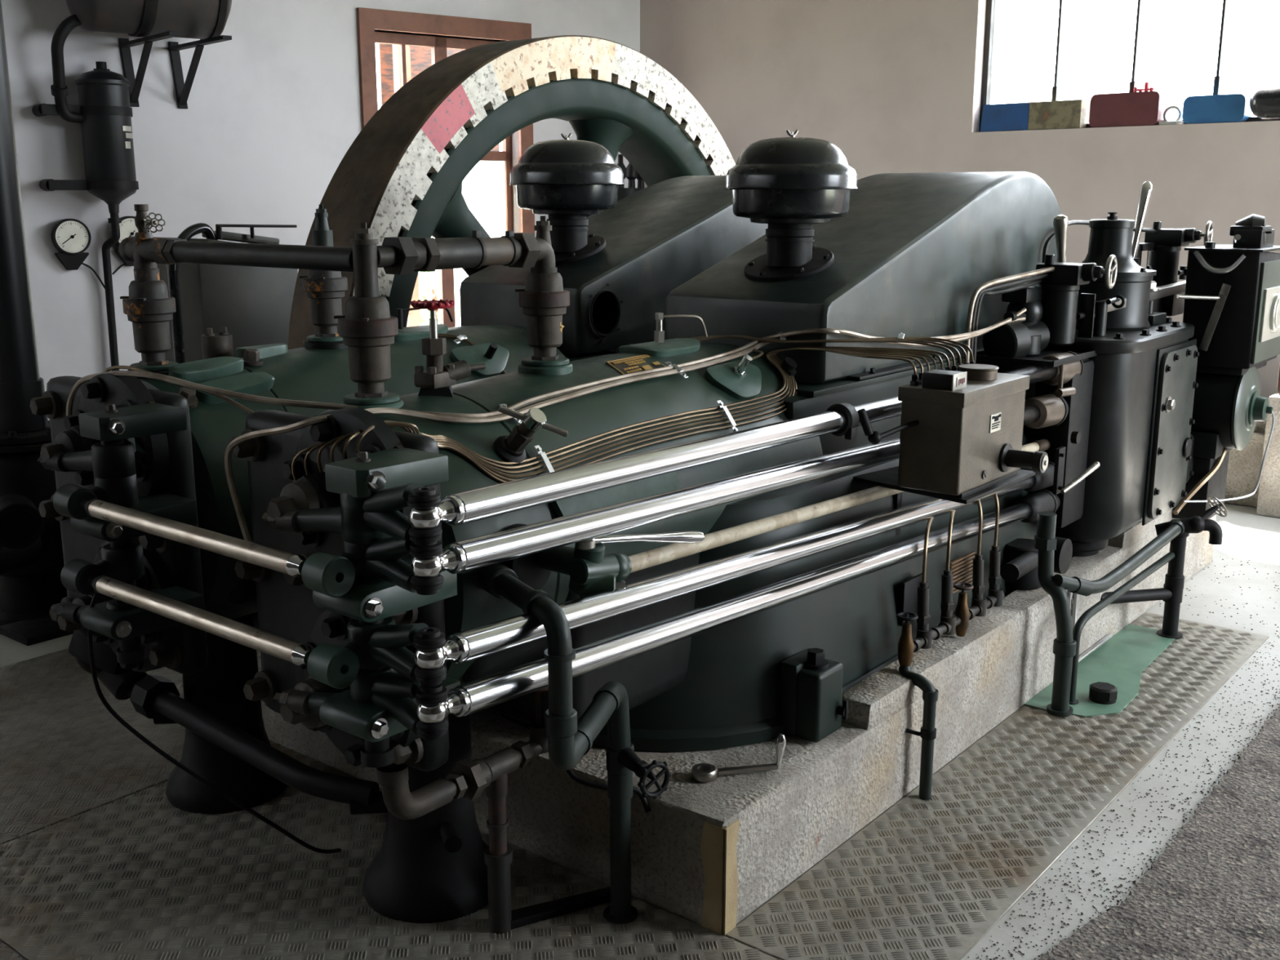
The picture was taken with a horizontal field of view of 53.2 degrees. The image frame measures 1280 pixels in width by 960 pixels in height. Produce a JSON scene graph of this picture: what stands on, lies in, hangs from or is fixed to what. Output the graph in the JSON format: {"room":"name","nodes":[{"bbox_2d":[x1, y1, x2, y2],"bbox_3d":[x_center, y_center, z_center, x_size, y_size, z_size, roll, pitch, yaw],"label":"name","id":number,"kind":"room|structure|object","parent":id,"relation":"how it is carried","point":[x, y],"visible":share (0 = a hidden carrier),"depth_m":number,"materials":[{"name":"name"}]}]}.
{"room":"engine room","nodes":[
{"label":"engine room","id":0,"kind":"room"},
{"bbox_2d":[0,0,639,420],"bbox_3d":[-4.781,-2.085,6.856,11.800,4.300,0.280,-9,16,-36],"label":"wall","id":1,"kind":"structure","parent":0,"point":[273,113],"depth_m":8.21,"materials":[{"name":"white paint"}]},
{"bbox_2d":[51,218,104,288],"bbox_3d":[-3.435,-1.380,7.822,0.287,0.430,0.092,-9,16,-36],"label":"pressure gauge","id":2,"kind":"object","parent":1,"relation":"attached to","point":[72,237],"visible":1,"depth_m":7.76,"materials":[{"name":"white metal"}]},
{"bbox_2d":[31,61,138,213],"bbox_3d":[-3.297,-2.043,7.637,0.528,0.880,0.303,-9,15,-36],"label":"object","id":3,"kind":"object","parent":1,"relation":"attached to","point":[104,98],"visible":0.98,"depth_m":7.59,"materials":[{"name":"black metal"}]},
{"bbox_2d":[102,213,121,370],"bbox_3d":[-3.250,-0.959,7.971,0.174,1.420,0.075,7,14,28],"label":"pipe","id":4,"kind":"object","parent":1,"relation":"attached to","point":[114,220],"visible":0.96,"depth_m":7.93,"materials":[{"name":"black metal"}]},
{"bbox_2d":[111,216,149,275],"bbox_3d":[-3.191,-1.467,7.992,0.240,0.358,0.092,-9,16,-36],"label":"pressure gauge","id":5,"kind":"object","parent":1,"relation":"attached to","point":[128,228],"visible":0.41,"depth_m":7.94,"materials":[{"name":"black metal"}]},
{"bbox_2d":[118,31,178,106],"bbox_3d":[-2.856,-2.420,7.490,0.086,0.400,0.950,-9,16,-36],"label":"wall bracket","id":6,"kind":"object","parent":1,"relation":"attached to","point":[125,44],"visible":0.95,"depth_m":7.72,"materials":[{"name":"black metal"}]},
{"bbox_2d":[50,0,231,123],"bbox_3d":[-2.932,-2.673,7.523,1.011,1.125,0.624,-9,16,-36],"label":"tank","id":7,"kind":"object","parent":6,"relation":"on","point":[200,20],"visible":0.97,"depth_m":7.38,"materials":[{"name":"black metal"}]},
{"bbox_2d":[168,35,231,108],"bbox_3d":[-2.618,-2.459,7.667,0.086,0.400,0.950,-9,16,-36],"label":"wall bracket","id":8,"kind":"object","parent":1,"relation":"attached to","point":[183,89],"visible":1,"depth_m":7.91,"materials":[{"name":"black metal"}]},
{"bbox_2d":[356,7,534,327],"bbox_3d":[-1.409,-2.124,9.374,1.377,2.405,0.195,-9,16,-36],"label":"window","id":9,"kind":"structure","parent":1,"relation":"in","point":[486,189],"depth_m":9.32,"materials":[{"name":"brown wood"}]},
{"bbox_2d":[0,502,1279,959],"bbox_3d":[-0.933,0.734,4.539,13.600,0.200,13.300,10,16,38],"label":"floor","id":10,"kind":"structure","parent":0,"point":[1237,527],"depth_m":3.71,"materials":[{"name":"concrete"}]},
{"bbox_2d":[0,0,73,645],"bbox_3d":[-2.388,-1.538,4.393,0.632,4.300,0.873,10,16,38],"label":"column","id":11,"kind":"structure","parent":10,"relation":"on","point":[32,564],"depth_m":4.76,"materials":[{"name":"black metal"}]},
{"bbox_2d":[0,648,271,844],"bbox_3d":[-2.189,0.860,3.497,1.246,0.006,2.900,10,16,38],"label":"plate","id":12,"kind":"object","parent":10,"relation":"on","point":[64,755],"visible":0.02,"depth_m":3.79,"materials":[{"name":"grey metal"}]},
{"bbox_2d":[129,222,297,364],"bbox_3d":[-1.843,-0.360,5.509,0.580,1.477,0.650,10,16,38],"label":"tank","id":13,"kind":"object","parent":10,"relation":"on","point":[254,304],"visible":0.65,"depth_m":5.24,"materials":[{"name":"metal"}]},
{"bbox_2d":[0,741,782,959],"bbox_3d":[-0.603,1.010,2.816,2.111,0.008,1.007,10,16,38],"label":"plate","id":14,"kind":"object","parent":10,"relation":"on","point":[137,876],"visible":0.74,"depth_m":2.97,"materials":[{"name":"metal"}]},
{"bbox_2d":[153,613,288,813],"bbox_3d":[-1.133,0.562,3.470,0.336,0.600,0.330,10,16,38],"label":"support column","id":15,"kind":"structure","parent":14,"relation":"on","point":[217,689],"depth_m":3.40,"materials":[{"name":"black metal"}]},
{"bbox_2d":[350,713,488,923],"bbox_3d":[-0.486,0.674,2.963,0.336,0.600,0.330,10,16,38],"label":"support column","id":16,"kind":"structure","parent":14,"relation":"on","point":[430,868],"depth_m":2.90,"materials":[{"name":"black metal"}]},
{"bbox_2d":[68,630,379,806],"bbox_3d":[-1.108,0.541,3.191,1.111,0.342,0.226,9,15,35],"label":"pipe","id":17,"kind":"object","parent":16,"relation":"attached to","point":[153,696],"visible":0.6,"depth_m":3.23,"materials":[{"name":"black metal"}]},
{"bbox_2d":[510,886,610,929],"bbox_3d":[-0.182,0.976,2.915,0.273,0.022,0.045,-6,14,-24],"label":"metal bar","id":18,"kind":"object","parent":14,"relation":"on","point":[528,915],"visible":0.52,"depth_m":2.90,"materials":[{"name":"black metal"}]},
{"bbox_2d":[617,154,644,201],"bbox_3d":[-0.117,-1.531,9.667,0.440,2.002,0.520,10,16,38],"label":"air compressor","id":19,"kind":"object","parent":10,"relation":"on","point":[629,172],"visible":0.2,"depth_m":9.43,"materials":[{"name":"black metal"}]},
{"bbox_2d":[256,508,1216,936],"bbox_3d":[0.571,0.359,4.860,2.060,0.394,3.808,10,16,38],"label":"foundation","id":20,"kind":"object","parent":10,"relation":"on","point":[709,855],"visible":0.25,"depth_m":3.18,"materials":[{"name":"concrete"}]},
{"bbox_2d":[29,307,611,674],"bbox_3d":[-0.345,-0.117,4.333,0.724,1.004,3.550,10,16,38],"label":"machine part","id":21,"kind":"object","parent":20,"relation":"on","point":[189,463],"visible":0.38,"depth_m":3.09,"materials":[{"name":"paint"}]},
{"bbox_2d":[37,403,204,664],"bbox_3d":[-1.176,0.108,2.821,0.322,0.566,0.270,10,16,38],"label":"rod bracket","id":22,"kind":"object","parent":21,"relation":"attached to","point":[111,460],"visible":0.91,"depth_m":2.73,"materials":[{"name":"metal"}]},
{"bbox_2d":[87,592,341,853],"bbox_3d":[-0.958,0.572,2.938,0.528,0.795,0.112,-6,14,-25],"label":"tube","id":23,"kind":"object","parent":22,"relation":"attached to","point":[95,595],"visible":0.92,"depth_m":2.90,"materials":[{"name":"black metal"}]},
{"bbox_2d":[120,280,178,371],"bbox_3d":[-1.211,-0.384,3.167,0.122,0.218,0.122,10,16,38],"label":"valve","id":24,"kind":"object","parent":21,"relation":"on","point":[149,308],"visible":0.94,"depth_m":3.13,"materials":[{"name":"green paint"}]},
{"bbox_2d":[119,204,557,297],"bbox_3d":[-0.738,-0.568,3.087,0.964,0.184,0.602,10,16,38],"label":"air manifold","id":25,"kind":"object","parent":24,"relation":"attached to","point":[399,255],"visible":0.98,"depth_m":2.82,"materials":[{"name":"metal"}]},
{"bbox_2d":[133,204,165,232],"bbox_3d":[-1.192,-0.631,3.099,0.082,0.073,0.042,10,16,38],"label":"blow off cock","id":26,"kind":"object","parent":25,"relation":"on","point":[143,221],"visible":1,"depth_m":3.09,"materials":[{"name":"metal"}]},
{"bbox_2d":[299,269,347,342],"bbox_3d":[-0.876,-0.499,3.569,0.122,0.218,0.122,10,16,38],"label":"valve","id":27,"kind":"object","parent":21,"relation":"on","point":[326,290],"visible":0.86,"depth_m":3.53,"materials":[{"name":"green paint"}]},
{"bbox_2d":[459,175,768,356],"bbox_3d":[0.156,-0.873,4.919,0.600,0.594,1.785,10,16,38],"label":"hood","id":28,"kind":"object","parent":21,"relation":"on","point":[660,236],"visible":0.57,"depth_m":4.42,"materials":[{"name":"paint"}]},
{"bbox_2d":[509,133,624,265],"bbox_3d":[-0.249,-0.962,4.382,0.392,0.439,0.392,10,16,38],"label":"domed cap","id":29,"kind":"object","parent":28,"relation":"on","point":[566,180],"visible":0.92,"depth_m":4.25,"materials":[{"name":"black metal"}]},
{"bbox_2d":[515,184,617,214],"bbox_3d":[-0.249,-0.965,4.381,0.348,0.107,0.348,10,16,38],"label":"filter","id":30,"kind":"object","parent":29,"relation":"on","point":[543,199],"depth_m":4.24,"materials":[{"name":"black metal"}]},
{"bbox_2d":[566,768,650,813],"bbox_3d":[-0.077,0.673,2.881,0.204,0.165,0.028,-1,13,-2],"label":"tube","id":31,"kind":"object","parent":20,"relation":"attached to","point":[585,782],"visible":0.48,"depth_m":2.87,"materials":[{"name":"black metal"}]},
{"bbox_2d":[229,312,1041,771],"bbox_3d":[0.338,-0.007,3.797,1.159,1.021,3.550,10,16,38],"label":"engine","id":32,"kind":"object","parent":20,"relation":"on","point":[786,668],"visible":0.57,"depth_m":3.11,"materials":[{"name":"paint"}]},
{"bbox_2d":[261,448,460,767],"bbox_3d":[-0.485,0.229,2.280,0.433,0.566,0.268,10,16,38],"label":"rod bracket","id":33,"kind":"object","parent":32,"relation":"attached to","point":[373,580],"visible":0.98,"depth_m":2.19,"materials":[{"name":"green metal"}]},
{"bbox_2d":[84,498,306,577],"bbox_3d":[-0.858,0.103,2.424,0.714,0.039,0.039,10,16,38],"label":"rod","id":34,"kind":"object","parent":33,"relation":"attached to","point":[291,564],"visible":0.84,"depth_m":2.37,"materials":[{"name":"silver metal"}]},
{"bbox_2d":[91,575,311,666],"bbox_3d":[-0.858,0.263,2.460,0.714,0.039,0.039,10,16,38],"label":"rod","id":35,"kind":"object","parent":33,"relation":"attached to","point":[296,653],"visible":0.91,"depth_m":2.41,"materials":[{"name":"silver metal"}]},
{"bbox_2d":[333,295,399,405],"bbox_3d":[-0.563,-0.272,2.660,0.122,0.218,0.122,10,16,38],"label":"valve","id":36,"kind":"object","parent":32,"relation":"on","point":[367,327],"visible":0.98,"depth_m":2.62,"materials":[{"name":"green paint"}]},
{"bbox_2d":[409,299,485,396],"bbox_3d":[-0.417,-0.285,2.811,0.168,0.218,0.099,-4,13,-16],"label":"valve","id":37,"kind":"object","parent":32,"relation":"attached to","point":[437,380],"visible":1,"depth_m":2.79,"materials":[{"name":"black metal"}]},
{"bbox_2d":[443,360,485,380],"bbox_3d":[-0.393,-0.243,2.850,0.110,0.048,0.040,-10,16,-39],"label":"outlet","id":38,"kind":"object","parent":37,"relation":"attached to","point":[460,370],"depth_m":2.83,"materials":[{"name":"metal"}]},
{"bbox_2d":[376,686,548,933],"bbox_3d":[-0.341,0.722,2.747,0.100,0.600,0.526,9,15,35],"label":"drain pipe","id":39,"kind":"object","parent":32,"relation":"attached to","point":[468,779],"visible":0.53,"depth_m":2.76,"materials":[{"name":"metal"}]},
{"bbox_2d":[493,405,568,465],"bbox_3d":[-0.239,-0.090,2.646,0.160,0.138,0.098,7,14,29],"label":"valve","id":40,"kind":"object","parent":32,"relation":"attached to","point":[510,448],"visible":1,"depth_m":2.64,"materials":[{"name":"black metal"}]},
{"bbox_2d":[515,272,569,366],"bbox_3d":[-0.229,-0.387,3.062,0.122,0.218,0.122,10,16,38],"label":"valve","id":41,"kind":"object","parent":32,"relation":"on","point":[544,300],"visible":0.98,"depth_m":3.03,"materials":[{"name":"green paint"}]},
{"bbox_2d":[66,307,1026,417],"bbox_3d":[0.103,-0.249,3.305,2.920,0.240,0.786,-6,14,-24],"label":"pipe","id":42,"kind":"object","parent":32,"relation":"attached to","point":[79,383],"visible":0.84,"depth_m":2.87,"materials":[{"name":"silver metal"}]},
{"bbox_2d":[477,563,671,924],"bbox_3d":[-0.093,0.605,2.601,0.424,0.893,0.357,-10,16,-37],"label":"pipe","id":43,"kind":"object","parent":32,"relation":"attached to","point":[569,739],"visible":0.99,"depth_m":2.53,"materials":[{"name":"black metal"}]},
{"bbox_2d":[498,523,705,597],"bbox_3d":[-0.078,0.166,2.587,0.454,0.153,0.192,-2,13,-7],"label":"lever cock","id":44,"kind":"object","parent":32,"relation":"attached to","point":[590,571],"visible":0.76,"depth_m":2.55,"materials":[{"name":"green paint"}]},
{"bbox_2d":[627,438,1050,573],"bbox_3d":[0.676,0.027,3.464,0.040,0.120,2.286,10,16,38],"label":"rod","id":45,"kind":"object","parent":44,"relation":"attached to","point":[660,555],"visible":0.66,"depth_m":2.97,"materials":[{"name":"brown metal"}]},
{"bbox_2d":[291,346,949,483],"bbox_3d":[-0.002,-0.166,3.034,1.808,0.188,0.405,-10,16,-38],"label":"tube","id":46,"kind":"object","parent":32,"relation":"attached to","point":[293,468],"visible":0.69,"depth_m":2.93,"materials":[{"name":"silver metal"}]},
{"bbox_2d":[303,346,942,481],"bbox_3d":[-0.014,-0.170,3.029,1.763,0.179,0.411,-10,16,-37],"label":"tube","id":47,"kind":"object","parent":32,"relation":"attached to","point":[306,468],"visible":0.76,"depth_m":2.94,"materials":[{"name":"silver metal"}]},
{"bbox_2d":[224,316,1026,542],"bbox_3d":[0.255,-0.217,3.354,2.733,0.324,0.246,-12,17,-42],"label":"pipe","id":48,"kind":"object","parent":32,"relation":"on","point":[272,431],"visible":0.84,"depth_m":2.68,"materials":[{"name":"silver metal"}]},
{"bbox_2d":[316,346,936,478],"bbox_3d":[0.087,-0.141,2.880,0.451,0.171,1.664,10,16,38],"label":"tube","id":49,"kind":"object","parent":32,"relation":"on","point":[318,456],"visible":0.77,"depth_m":2.90,"materials":[{"name":"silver metal"}]},
{"bbox_2d":[329,346,929,473],"bbox_3d":[0.075,-0.142,2.865,0.451,0.162,1.625,10,16,38],"label":"tube","id":50,"kind":"object","parent":32,"relation":"attached to","point":[331,454],"visible":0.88,"depth_m":2.94,"materials":[{"name":"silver metal"}]},
{"bbox_2d":[342,346,923,469],"bbox_3d":[0.063,-0.143,2.849,0.451,0.154,1.587,10,16,38],"label":"tube","id":51,"kind":"object","parent":32,"relation":"attached to","point":[344,450],"visible":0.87,"depth_m":2.96,"materials":[{"name":"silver metal"}]},
{"bbox_2d":[355,347,916,465],"bbox_3d":[0.059,-0.145,2.842,0.451,0.146,1.572,10,16,38],"label":"tube","id":52,"kind":"object","parent":32,"relation":"on","point":[363,433],"visible":0.89,"depth_m":3.06,"materials":[{"name":"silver metal"}]},
{"bbox_2d":[665,171,1061,384],"bbox_3d":[0.860,-0.740,4.318,0.601,0.594,1.785,10,16,38],"label":"hood","id":53,"kind":"object","parent":32,"relation":"on","point":[911,251],"visible":0.65,"depth_m":3.94,"materials":[{"name":"paint"}]},
{"bbox_2d":[724,129,857,281],"bbox_3d":[0.448,-0.816,3.803,0.392,0.439,0.392,10,16,38],"label":"ventilator","id":54,"kind":"object","parent":53,"relation":"on","point":[792,184],"visible":1,"depth_m":3.67,"materials":[{"name":"black metal"}]},
{"bbox_2d":[732,189,850,223],"bbox_3d":[0.448,-0.818,3.803,0.348,0.107,0.348,10,16,38],"label":"filter","id":55,"kind":"object","parent":54,"relation":"on","point":[761,206],"depth_m":3.66,"materials":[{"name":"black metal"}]},
{"bbox_2d":[853,466,1035,535],"bbox_3d":[0.819,0.098,3.521,0.365,0.224,0.445,10,16,38],"label":"shelf bracket","id":56,"kind":"object","parent":32,"relation":"attached to","point":[887,477],"visible":0.36,"depth_m":3.45,"materials":[{"name":"black metal"}]},
{"bbox_2d":[897,360,1048,497],"bbox_3d":[0.901,-0.139,3.357,0.292,0.316,0.412,10,16,38],"label":"lubricator","id":57,"kind":"object","parent":32,"relation":"on","point":[966,440],"visible":1,"depth_m":3.27,"materials":[{"name":"grey metal"}]},
{"bbox_2d":[697,335,955,365],"bbox_3d":[0.497,-0.350,3.516,0.723,0.080,0.060,2,13,10],"label":"tube","id":58,"kind":"object","parent":57,"relation":"attached to","point":[721,336],"visible":0.94,"depth_m":3.49,"materials":[{"name":"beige metal"}]},
{"bbox_2d":[1000,511,1189,716],"bbox_3d":[1.539,0.334,4.403,0.345,0.640,1.094,11,17,41],"label":"pipes","id":59,"kind":"object","parent":32,"relation":"attached to","point":[1030,564],"visible":1,"depth_m":4.16,"materials":[{"name":"black metal"}]},
{"bbox_2d":[1155,496,1227,545],"bbox_3d":[2.003,0.143,4.646,0.242,0.170,0.098,0,13,-1],"label":"water tap","id":60,"kind":"object","parent":59,"relation":"attached to","point":[1194,524],"visible":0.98,"depth_m":4.62,"materials":[{"name":"black metal"}]},
{"bbox_2d":[691,733,786,782],"bbox_3d":[0.230,0.645,3.005,0.227,0.093,0.060,-4,13,-16],"label":"crank spanner","id":61,"kind":"object","parent":20,"relation":"on","point":[700,772],"visible":1,"depth_m":3.00,"materials":[{"name":"metal"}]},
{"bbox_2d":[976,317,1199,557],"bbox_3d":[1.662,-0.121,4.645,0.412,0.864,1.285,10,16,38],"label":"machine housing","id":62,"kind":"object","parent":20,"relation":"on","point":[1122,458],"visible":0.82,"depth_m":4.44,"materials":[{"name":"paint"}]},
{"bbox_2d":[1013,489,1060,522],"bbox_3d":[1.373,0.073,4.310,0.095,0.099,0.403,10,16,38],"label":"guide","id":63,"kind":"object","parent":62,"relation":"attached to","point":[1042,500],"visible":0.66,"depth_m":4.18,"materials":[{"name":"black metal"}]},
{"bbox_2d":[416,502,1031,724],"bbox_3d":[0.452,0.245,3.171,0.053,0.198,2.628,10,16,38],"label":"rod","id":64,"kind":"object","parent":63,"relation":"attached to","point":[466,699],"visible":0.88,"depth_m":2.73,"materials":[{"name":"silver metal"}]},
{"bbox_2d":[1023,461,1054,491],"bbox_3d":[1.379,-0.026,4.296,0.089,0.094,0.403,10,16,38],"label":"guide","id":65,"kind":"object","parent":62,"relation":"attached to","point":[1045,480],"visible":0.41,"depth_m":4.16,"materials":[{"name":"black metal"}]},
{"bbox_2d":[414,475,1035,671],"bbox_3d":[0.455,0.148,3.154,0.053,0.195,2.638,10,16,38],"label":"rod","id":66,"kind":"object","parent":65,"relation":"attached to","point":[477,642],"visible":0.8,"depth_m":2.66,"materials":[{"name":"silver metal"}]},
{"bbox_2d":[1024,392,1068,428],"bbox_3d":[1.379,-0.239,4.249,0.110,0.114,0.403,10,16,38],"label":"guide","id":67,"kind":"object","parent":62,"relation":"attached to","point":[1053,410],"visible":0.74,"depth_m":4.11,"materials":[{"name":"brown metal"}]},
{"bbox_2d":[410,405,1039,578],"bbox_3d":[0.455,-0.036,3.112,0.053,0.137,2.638,10,16,38],"label":"rod","id":68,"kind":"object","parent":67,"relation":"attached to","point":[463,556],"visible":0.86,"depth_m":2.52,"materials":[{"name":"silver metal"}]},
{"bbox_2d":[982,254,1117,364],"bbox_3d":[1.355,-0.576,4.273,0.454,0.353,0.260,-3,13,-13],"label":"valve","id":69,"kind":"object","parent":62,"relation":"on","point":[1051,314],"visible":0.91,"depth_m":4.25,"materials":[{"name":"paint"}]},
{"bbox_2d":[973,278,1043,364],"bbox_3d":[1.223,-0.522,4.214,0.360,0.273,0.041,-10,16,-37],"label":"pipe","id":70,"kind":"object","parent":69,"relation":"attached to","point":[1006,290],"visible":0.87,"depth_m":4.14,"materials":[{"name":"metal"}]},
{"bbox_2d":[968,272,1048,364],"bbox_3d":[1.218,-0.529,4.201,0.389,0.293,0.029,-9,15,-35],"label":"pipe","id":71,"kind":"object","parent":69,"relation":"attached to","point":[1007,284],"visible":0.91,"depth_m":4.13,"materials":[{"name":"metal"}]},
{"bbox_2d":[964,266,1054,363],"bbox_3d":[1.214,-0.536,4.189,0.419,0.313,0.019,-8,15,-33],"label":"pipe","id":72,"kind":"object","parent":69,"relation":"attached to","point":[971,308],"visible":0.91,"depth_m":4.09,"materials":[{"name":"metal"}]},
{"bbox_2d":[1053,214,1068,262],"bbox_3d":[1.461,-0.800,4.442,0.051,0.238,0.084,10,16,38],"label":"lever","id":73,"kind":"object","parent":62,"relation":"attached to","point":[1060,222],"visible":0.73,"depth_m":4.41,"materials":[{"name":"metal"}]},
{"bbox_2d":[1041,351,1088,385],"bbox_3d":[1.454,-0.384,4.313,0.110,0.114,0.403,10,16,38],"label":"guide","id":74,"kind":"object","parent":62,"relation":"attached to","point":[1071,369],"visible":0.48,"depth_m":4.18,"materials":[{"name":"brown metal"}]},
{"bbox_2d":[408,365,1057,530],"bbox_3d":[0.518,-0.134,3.117,0.147,0.114,2.758,10,16,38],"label":"rod","id":75,"kind":"object","parent":74,"relation":"attached to","point":[842,419],"visible":0.89,"depth_m":2.54,"materials":[{"name":"silver metal"}]},
{"bbox_2d":[1075,212,1156,330],"bbox_3d":[1.726,-0.774,4.712,0.330,0.416,0.330,10,16,38],"label":"governor","id":76,"kind":"object","parent":62,"relation":"on","point":[1109,236],"visible":0.61,"depth_m":4.61,"materials":[{"name":"paint"}]},
{"bbox_2d":[1131,181,1152,257],"bbox_3d":[1.985,-0.989,5.088,0.047,0.389,0.141,10,16,38],"label":"lever","id":77,"kind":"object","parent":76,"relation":"attached to","point":[1145,192],"visible":0.69,"depth_m":5.07,"materials":[{"name":"metal"}]},
{"bbox_2d":[1077,280,1186,337],"bbox_3d":[1.917,-0.652,4.829,0.122,0.191,1.187,9,16,36],"label":"control link","id":78,"kind":"object","parent":62,"relation":"on","point":[1094,326],"visible":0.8,"depth_m":4.42,"materials":[{"name":"metal"}]},
{"bbox_2d":[1133,221,1213,316],"bbox_3d":[2.076,-0.851,5.165,0.343,0.384,0.554,10,16,38],"label":"valve","id":79,"kind":"object","parent":62,"relation":"on","point":[1163,246],"visible":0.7,"depth_m":5.21,"materials":[{"name":"paint"}]},
{"bbox_2d":[1171,366,1273,519],"bbox_3d":[2.271,-0.164,5.135,0.470,0.625,0.340,10,16,38],"label":"generator","id":80,"kind":"object","parent":62,"relation":"attached to","point":[1227,409],"visible":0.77,"depth_m":4.97,"materials":[{"name":"green paint"}]},
{"bbox_2d":[1172,447,1227,515],"bbox_3d":[2.179,0.001,4.975,0.360,0.222,0.030,-10,16,-38],"label":"cable","id":81,"kind":"object","parent":80,"relation":"attached to","point":[1220,459],"visible":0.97,"depth_m":4.98,"materials":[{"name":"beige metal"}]},
{"bbox_2d":[1176,213,1279,375],"bbox_3d":[2.305,-0.723,4.954,0.313,0.605,0.606,10,16,38],"label":"machine housing","id":82,"kind":"object","parent":80,"relation":"on","point":[1232,296],"visible":1,"depth_m":4.85,"materials":[{"name":"black metal"}]},
{"bbox_2d":[724,612,1269,959],"bbox_3d":[1.262,0.794,3.789,0.448,0.008,2.877,10,16,38],"label":"plate","id":83,"kind":"object","parent":10,"relation":"on","point":[926,879],"visible":0.97,"depth_m":3.30,"materials":[{"name":"metal"}]},
{"bbox_2d":[898,666,938,799],"bbox_3d":[0.736,0.684,3.465,0.072,0.355,0.134,-9,15,-34],"label":"standpipe","id":84,"kind":"object","parent":83,"relation":"on","point":[927,733],"visible":0.92,"depth_m":3.42,"materials":[{"name":"black metal"}]},
{"bbox_2d":[1024,623,1175,716],"bbox_3d":[1.650,0.630,4.403,0.260,0.051,1.010,10,16,38],"label":"cover plate","id":85,"kind":"object","parent":83,"relation":"on","point":[1120,662],"depth_m":4.38,"materials":[{"name":"green paint"}]},
{"bbox_2d":[967,532,1279,959],"bbox_3d":[1.913,0.711,4.166,1.113,0.006,4.706,10,16,38],"label":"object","id":86,"kind":"object","parent":10,"relation":"on","point":[1207,760],"visible":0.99,"depth_m":3.29,"materials":[{"name":"stone"}]},
{"bbox_2d":[1038,706,1279,959],"bbox_3d":[2.338,1.046,2.644,2.496,0.012,4.200,10,16,38],"label":"carpet","id":87,"kind":"object","parent":10,"relation":"on","point":[1213,893],"visible":1,"depth_m":3.00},
{"bbox_2d":[1224,392,1279,517],"bbox_3d":[3.242,-0.197,6.844,1.450,0.620,0.650,10,16,38],"label":"concrete base","id":88,"kind":"object","parent":10,"relation":"on","point":[1244,465],"visible":0.22,"depth_m":6.62,"materials":[{"name":"concrete"}]},
{"bbox_3d":[-0.582,-0.260,6.143,0.200,1.047,0.440,10,16,38],"label":"outer bearing","id":89,"kind":"object","parent":10,"relation":"on","visible":0},
{"bbox_2d":[287,35,735,349],"bbox_3d":[-0.258,-0.520,5.820,1.050,2.840,2.840,10,16,38],"label":"flywheel","id":90,"kind":"object","parent":89,"relation":"attached to","point":[403,174],"visible":0.25,"depth_m":5.10,"materials":[{"name":"metal"}]},
{"bbox_2d":[640,0,1279,398],"bbox_3d":[3.768,-2.058,6.734,10.400,4.300,0.200,12,17,43],"label":"wall","id":91,"kind":"structure","parent":0,"point":[895,86],"depth_m":8.42,"materials":[{"name":"grey paint"}]},
{"bbox_2d":[978,0,1279,132],"bbox_3d":[3.652,-2.771,6.715,4.055,1.700,0.050,12,17,43],"label":"window","id":92,"kind":"structure","parent":91,"relation":"in","point":[990,4],"depth_m":7.86,"materials":[{"name":"metal"}]},
{"bbox_2d":[980,99,1090,132],"bbox_3d":[2.455,-2.266,7.972,0.674,0.165,0.115,12,17,43],"label":"box","id":93,"kind":"object","parent":92,"relation":"on","point":[1073,113],"visible":0.86,"depth_m":7.90,"materials":[{"name":"blue paint"}]},
{"bbox_2d":[1088,90,1167,127],"bbox_3d":[2.882,-2.187,7.556,0.417,0.190,0.115,12,17,43],"label":"canister","id":94,"kind":"object","parent":92,"relation":"on","point":[1140,108],"visible":0.88,"depth_m":7.50,"materials":[{"name":"red paint"}]},
{"bbox_2d":[1182,93,1252,124],"bbox_3d":[3.252,-2.088,7.204,0.342,0.150,0.115,12,17,43],"label":"canister","id":95,"kind":"object","parent":92,"relation":"on","point":[1228,108],"visible":0.86,"depth_m":7.15,"materials":[{"name":"blue paint"}]},
{"bbox_2d":[1249,82,1279,119],"bbox_3d":[3.557,-2.036,6.838,0.560,0.200,0.200,12,17,43],"label":"canister","id":96,"kind":"object","parent":91,"relation":"on","point":[1264,100],"visible":1,"depth_m":6.91,"materials":[{"name":"silver metal"}]},
{"label":"outside","id":97,"kind":"structure","parent":0,"visible":0},
{"bbox_2d":[417,235,439,325],"bbox_3d":[-1.550,-1.132,14.148,100.000,0.280,100.000,10,16,38],"label":"ground","id":98,"kind":"structure","parent":97,"point":[433,279],"depth_m":27.27,"materials":[{"name":"white"}]},
{"bbox_2d":[417,269,440,325],"bbox_3d":[-2.189,-1.710,13.398,1.656,1.300,2.562,10,16,38],"label":"shrub","id":99,"kind":"object","parent":98,"relation":"on","point":[434,295],"visible":0.03,"depth_m":13.41,"materials":[{"name":"green plant"}]},
{"bbox_2d":[377,43,499,327],"bbox_3d":[-0.962,-2.377,11.497,3.160,3.300,1.170,-9,16,-36],"label":"porch roof","id":100,"kind":"structure","parent":98,"relation":"on","point":[418,59],"depth_m":10.15,"materials":[{"name":"brown wood"}]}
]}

